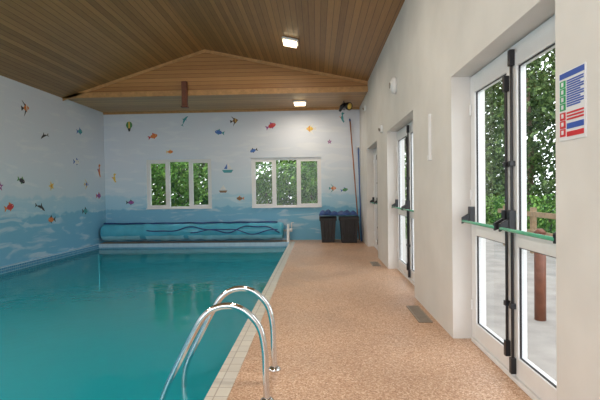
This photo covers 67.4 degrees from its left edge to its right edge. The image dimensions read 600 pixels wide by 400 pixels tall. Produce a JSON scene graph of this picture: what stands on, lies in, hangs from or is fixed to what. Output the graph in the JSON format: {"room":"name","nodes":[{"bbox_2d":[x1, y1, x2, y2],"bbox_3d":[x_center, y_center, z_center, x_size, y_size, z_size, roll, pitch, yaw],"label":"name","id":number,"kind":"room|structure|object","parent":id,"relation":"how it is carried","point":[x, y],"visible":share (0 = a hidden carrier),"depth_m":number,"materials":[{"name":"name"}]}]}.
{"room":"indoor swimming pool","nodes":[
{"label":"indoor swimming pool","id":0,"kind":"room"},
{"bbox_2d":[0,75,105,266],"bbox_3d":[-6.412,-0.421,5.938,0.250,4.310,16.400,-1,1,2],"label":"wall","id":1,"kind":"structure","parent":0,"point":[26,232],"depth_m":10.82,"materials":[{"name":"paint"}]},
{"bbox_2d":[0,101,100,222],"bbox_3d":[-6.084,-0.836,11.334,0.008,2.803,4.431,-1,1,2],"label":"decals","id":2,"kind":"object","parent":1,"relation":"attached to","point":[10,206],"visible":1,"depth_m":10.89},
{"bbox_2d":[0,0,404,97],"bbox_3d":[-2.438,-3.140,4.388,8.380,1.350,14.200,-1,1,2],"label":"ceiling","id":3,"kind":"structure","parent":0,"point":[60,48],"depth_m":8.93,"materials":[{"name":"brown wood"}]},
{"bbox_2d":[181,81,188,107],"bbox_3d":[-2.914,-2.662,11.365,0.170,0.660,0.150,-1,1,2],"label":"timber post","id":4,"kind":"object","parent":3,"relation":"hanging from","point":[184,84],"visible":1,"depth_m":11.31,"materials":[{"name":"brown wood"}]},
{"bbox_2d":[88,52,367,92],"bbox_3d":[-2.208,-3.254,11.463,7.810,1.140,0.060,-1,1,2],"label":"gable panel","id":5,"kind":"object","parent":3,"relation":"attached to","point":[204,71],"depth_m":11.43,"materials":[{"name":"brown wood"}]},
{"bbox_2d":[282,36,298,47],"bbox_3d":[-0.203,-3.255,9.306,0.340,0.100,0.340,12,1,2],"label":"ceiling light","id":6,"kind":"object","parent":3,"relation":"attached to","point":[290,42],"depth_m":9.17,"materials":[{"name":"white plastic"}]},
{"bbox_2d":[68,92,366,112],"bbox_3d":[-2.159,-2.734,12.572,7.810,0.060,2.140,-1,1,2],"label":"ceiling soffit","id":7,"kind":"structure","parent":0,"point":[313,100],"depth_m":12.42,"materials":[{"name":"brown wood"}]},
{"bbox_2d":[293,100,305,105],"bbox_3d":[-0.006,-2.679,12.462,0.360,0.100,0.360,-1,1,2],"label":"ceiling light","id":8,"kind":"object","parent":7,"relation":"attached to","point":[296,102],"depth_m":12.31,"materials":[{"name":"white plastic"}]},
{"bbox_2d":[339,101,351,111],"bbox_3d":[1.258,-2.591,12.443,0.379,0.315,0.368,-1,1,2],"label":"ceiling spotlight","id":9,"kind":"object","parent":7,"relation":"attached to","point":[348,105],"depth_m":12.34,"materials":[{"name":"black metal"}]},
{"bbox_2d":[104,109,360,241],"bbox_3d":[-1.926,-0.769,13.820,8.130,4.600,0.300,-1,1,2],"label":"wall","id":10,"kind":"structure","parent":0,"point":[126,153],"depth_m":13.67,"materials":[{"name":"paint"}]},
{"bbox_2d":[146,159,211,208],"bbox_3d":[-3.700,-0.484,13.782,2.020,1.520,0.180,-1,1,2],"label":"window","id":11,"kind":"structure","parent":10,"relation":"in","point":[191,161],"depth_m":13.80,"materials":[{"name":"white plastic"}]},
{"bbox_2d":[112,112,347,204],"bbox_3d":[-2.184,-1.238,13.666,7.223,2.708,0.008,-1,1,2],"label":"decals","id":12,"kind":"object","parent":10,"relation":"attached to","point":[128,124],"visible":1,"depth_m":13.67},
{"bbox_2d":[103,107,359,114],"bbox_3d":[-2.119,-2.694,13.627,7.810,0.060,0.030,-1,1,2],"label":"trim","id":13,"kind":"structure","parent":10,"relation":"attached to","point":[353,108],"depth_m":13.62,"materials":[{"name":"brown wood"}]},
{"bbox_2d":[251,157,321,207],"bbox_3d":[-0.413,-0.527,13.658,2.120,1.520,0.180,-1,1,2],"label":"window","id":14,"kind":"structure","parent":10,"relation":"in","point":[298,159],"depth_m":13.67,"materials":[{"name":"white plastic"}]},
{"bbox_2d":[103,239,531,399],"bbox_3d":[-2.203,1.530,5.665,8.130,0.300,16.100,-1,1,2],"label":"floor","id":15,"kind":"structure","parent":0,"point":[346,330],"depth_m":4.26,"materials":[{"name":"stone"}]},
{"bbox_2d":[0,245,286,399],"bbox_3d":[-3.329,2.151,5.844,5.830,1.485,14.850,-1,1,2],"label":"swimming pool","id":16,"kind":"object","parent":15,"relation":"in","point":[93,322],"visible":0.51,"depth_m":5.78,"materials":[{"name":"liquid"}]},
{"bbox_2d":[0,242,294,399],"bbox_3d":[-3.339,1.441,5.832,5.850,0.104,14.870,-1,1,2],"label":"pool coping","id":17,"kind":"object","parent":16,"relation":"attached to","point":[222,385],"visible":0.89,"depth_m":5.52,"materials":[{"name":"tile"}]},
{"bbox_2d":[100,221,293,241],"bbox_3d":[-3.080,0.951,13.382,5.790,0.608,0.552,-1,1,2],"label":"reel","id":18,"kind":"object","parent":15,"relation":"on","point":[265,230],"visible":1,"depth_m":13.22,"materials":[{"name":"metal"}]},
{"bbox_2d":[159,286,280,399],"bbox_3d":[-0.580,1.627,3.414,0.840,1.842,0.670,-1,1,2],"label":"pool ladder","id":19,"kind":"object","parent":15,"relation":"attached to","point":[203,321],"visible":0.98,"depth_m":3.12,"materials":[{"name":"metal"}]},
{"bbox_2d":[319,216,336,242],"bbox_3d":[0.805,0.833,12.961,0.490,0.750,0.550,-1,1,2],"label":"storage bin","id":20,"kind":"object","parent":15,"relation":"on","point":[328,223],"visible":1,"depth_m":12.75,"materials":[{"name":"grey plastic"}]},
{"bbox_2d":[339,216,358,242],"bbox_3d":[1.390,0.828,12.824,0.550,0.750,0.600,-1,1,2],"label":"storage bin","id":21,"kind":"object","parent":15,"relation":"on","point":[348,224],"visible":1,"depth_m":12.59,"materials":[{"name":"grey plastic"}]},
{"bbox_2d":[319,209,357,215],"bbox_3d":[1.090,0.349,12.867,1.100,0.190,0.519,-1,1,2],"label":"tarpaulin","id":22,"kind":"object","parent":21,"relation":"on","point":[327,212],"visible":1,"depth_m":12.68,"materials":[{"name":"blue plastic"}]},
{"bbox_2d":[349,119,359,239],"bbox_3d":[1.620,-0.622,13.374,0.048,3.626,0.392,-2,1,-37],"label":"pole","id":23,"kind":"object","parent":15,"relation":"on","point":[349,119],"visible":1,"depth_m":13.37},
{"bbox_2d":[356,146,361,240],"bbox_3d":[1.748,-0.204,13.242,0.100,2.793,0.540,-1,1,2],"label":"pole","id":24,"kind":"object","parent":15,"relation":"on","point":[357,147],"visible":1,"depth_m":13.20,"materials":[{"name":"metal"}]},
{"bbox_2d":[370,262,380,265],"bbox_3d":[1.494,1.265,8.926,0.160,0.009,0.502,-1,1,2],"label":"floor drain grate","id":25,"kind":"object","parent":15,"relation":"on","point":[372,263],"visible":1,"depth_m":8.88,"materials":[{"name":"grey metal"}]},
{"bbox_2d":[406,306,432,322],"bbox_3d":[1.393,1.331,5.278,0.150,0.009,0.702,-1,1,2],"label":"floor drain grate","id":26,"kind":"object","parent":15,"relation":"on","point":[419,314],"visible":1,"depth_m":5.22,"materials":[{"name":"grey metal"}]},
{"bbox_2d":[359,0,599,399],"bbox_3d":[1.666,-0.896,5.476,0.320,4.450,16.100,-1,1,2],"label":"wall","id":27,"kind":"structure","parent":0,"point":[433,49],"depth_m":4.36,"materials":[{"name":"white paint"}]},
{"bbox_2d":[62,49,367,100],"bbox_3d":[-2.209,-3.213,11.419,7.810,1.220,0.030,-1,1,2],"label":"trim","id":28,"kind":"structure","parent":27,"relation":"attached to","point":[84,94],"depth_m":11.40,"materials":[{"name":"brown wood"}]},
{"bbox_2d":[370,147,377,249],"bbox_3d":[1.866,-0.032,10.739,0.200,2.530,1.990,-1,1,2],"label":"door","id":29,"kind":"structure","parent":27,"relation":"in","point":[374,200],"depth_m":11.44,"materials":[{"name":"white plastic"}]},
{"bbox_2d":[389,77,396,93],"bbox_3d":[1.514,-1.873,7.365,0.100,0.280,0.280,-1,1,2],"label":"wall light","id":30,"kind":"object","parent":27,"relation":"attached to","point":[393,83],"visible":1,"depth_m":7.28,"materials":[{"name":"white plastic"}]},
{"bbox_2d":[392,121,414,285],"bbox_3d":[1.734,0.032,7.217,0.200,2.530,2.240,-1,1,2],"label":"door","id":31,"kind":"structure","parent":27,"relation":"in","point":[407,269],"depth_m":7.25,"materials":[{"name":"white plastic"}]},
{"bbox_2d":[427,114,431,160],"bbox_3d":[1.479,-0.717,5.136,0.037,0.530,0.080,-1,1,2],"label":"cable conduit","id":32,"kind":"object","parent":27,"relation":"attached to","point":[429,157],"visible":1,"depth_m":5.12,"materials":[{"name":"white plastic"}]},
{"bbox_2d":[461,15,556,399],"bbox_3d":[1.591,0.102,3.415,0.200,2.530,1.890,-1,1,2],"label":"door","id":33,"kind":"structure","parent":27,"relation":"in","point":[509,354],"depth_m":3.37,"materials":[{"name":"white plastic"}]},
{"bbox_2d":[559,62,586,141],"bbox_3d":[1.387,-0.490,2.296,0.009,0.360,0.240,-1,1,2],"label":"sign","id":34,"kind":"object","parent":27,"relation":"attached to","point":[572,82],"visible":1,"depth_m":2.28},
{"label":"outside","id":35,"kind":"structure","parent":0,"visible":0},
{"bbox_2d":[405,209,553,238],"bbox_3d":[3.139,1.364,16.422,55.000,0.400,57.000,-1,1,2],"label":"ground","id":36,"kind":"structure","parent":35,"point":[552,209],"depth_m":16.50,"materials":[{"name":"green plant"}]},
{"bbox_2d":[151,160,317,206],"bbox_3d":[-3.423,-1.519,20.429,14.347,5.418,3.350,-1,1,2],"label":"tree","id":37,"kind":"object","parent":36,"relation":"on","point":[293,161],"visible":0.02,"depth_m":20.00,"materials":[{"name":"green plant"}]},
{"bbox_2d":[151,156,406,228],"bbox_3d":[-2.391,-0.417,16.450,13.853,3.325,1.805,-1,1,2],"label":"hedge","id":38,"kind":"object","parent":36,"relation":"on","point":[307,187],"visible":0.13,"depth_m":16.20,"materials":[{"name":"green plant"}]},
{"bbox_2d":[306,139,406,199],"bbox_3d":[5.256,-3.132,33.783,10.612,7.924,2.918,-1,1,2],"label":"tree","id":39,"kind":"object","parent":36,"relation":"on","point":[404,139],"visible":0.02,"depth_m":33.13,"materials":[{"name":"green plant"}]},
{"bbox_2d":[405,239,556,381],"bbox_3d":[3.770,1.568,0.838,4.170,0.310,25.900,-1,1,2],"label":"patio","id":40,"kind":"structure","parent":36,"relation":"on","point":[541,335],"depth_m":5.60,"materials":[{"name":"grey concrete"}]},
{"bbox_2d":[498,205,555,253],"bbox_3d":[5.250,0.737,8.124,0.140,1.050,8.000,-1,1,2],"label":"fence","id":41,"kind":"object","parent":40,"relation":"on","point":[533,214],"visible":0.32,"depth_m":10.25,"materials":[{"name":"beige wood"}]},
{"bbox_2d":[533,228,545,320],"bbox_3d":[2.704,0.837,5.069,0.140,1.030,0.140,-1,1,2],"label":"bollard","id":42,"kind":"object","parent":40,"relation":"on","point":[539,259],"visible":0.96,"depth_m":5.02,"materials":[{"name":"brown wood"}]},
{"bbox_2d":[485,48,555,223],"bbox_3d":[9.910,-3.321,17.594,4.452,8.748,25.318,-1,1,2],"label":"tree","id":43,"kind":"object","parent":36,"relation":"on","point":[541,108],"visible":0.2,"depth_m":18.20,"materials":[{"name":"green plant"}]},
{"bbox_2d":[485,193,555,233],"bbox_3d":[7.111,0.433,15.896,0.888,1.382,16.131,-1,1,2],"label":"hedge","id":44,"kind":"object","parent":36,"relation":"on","point":[541,222],"visible":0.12,"depth_m":13.42,"materials":[{"name":"green plant"}]}
]}

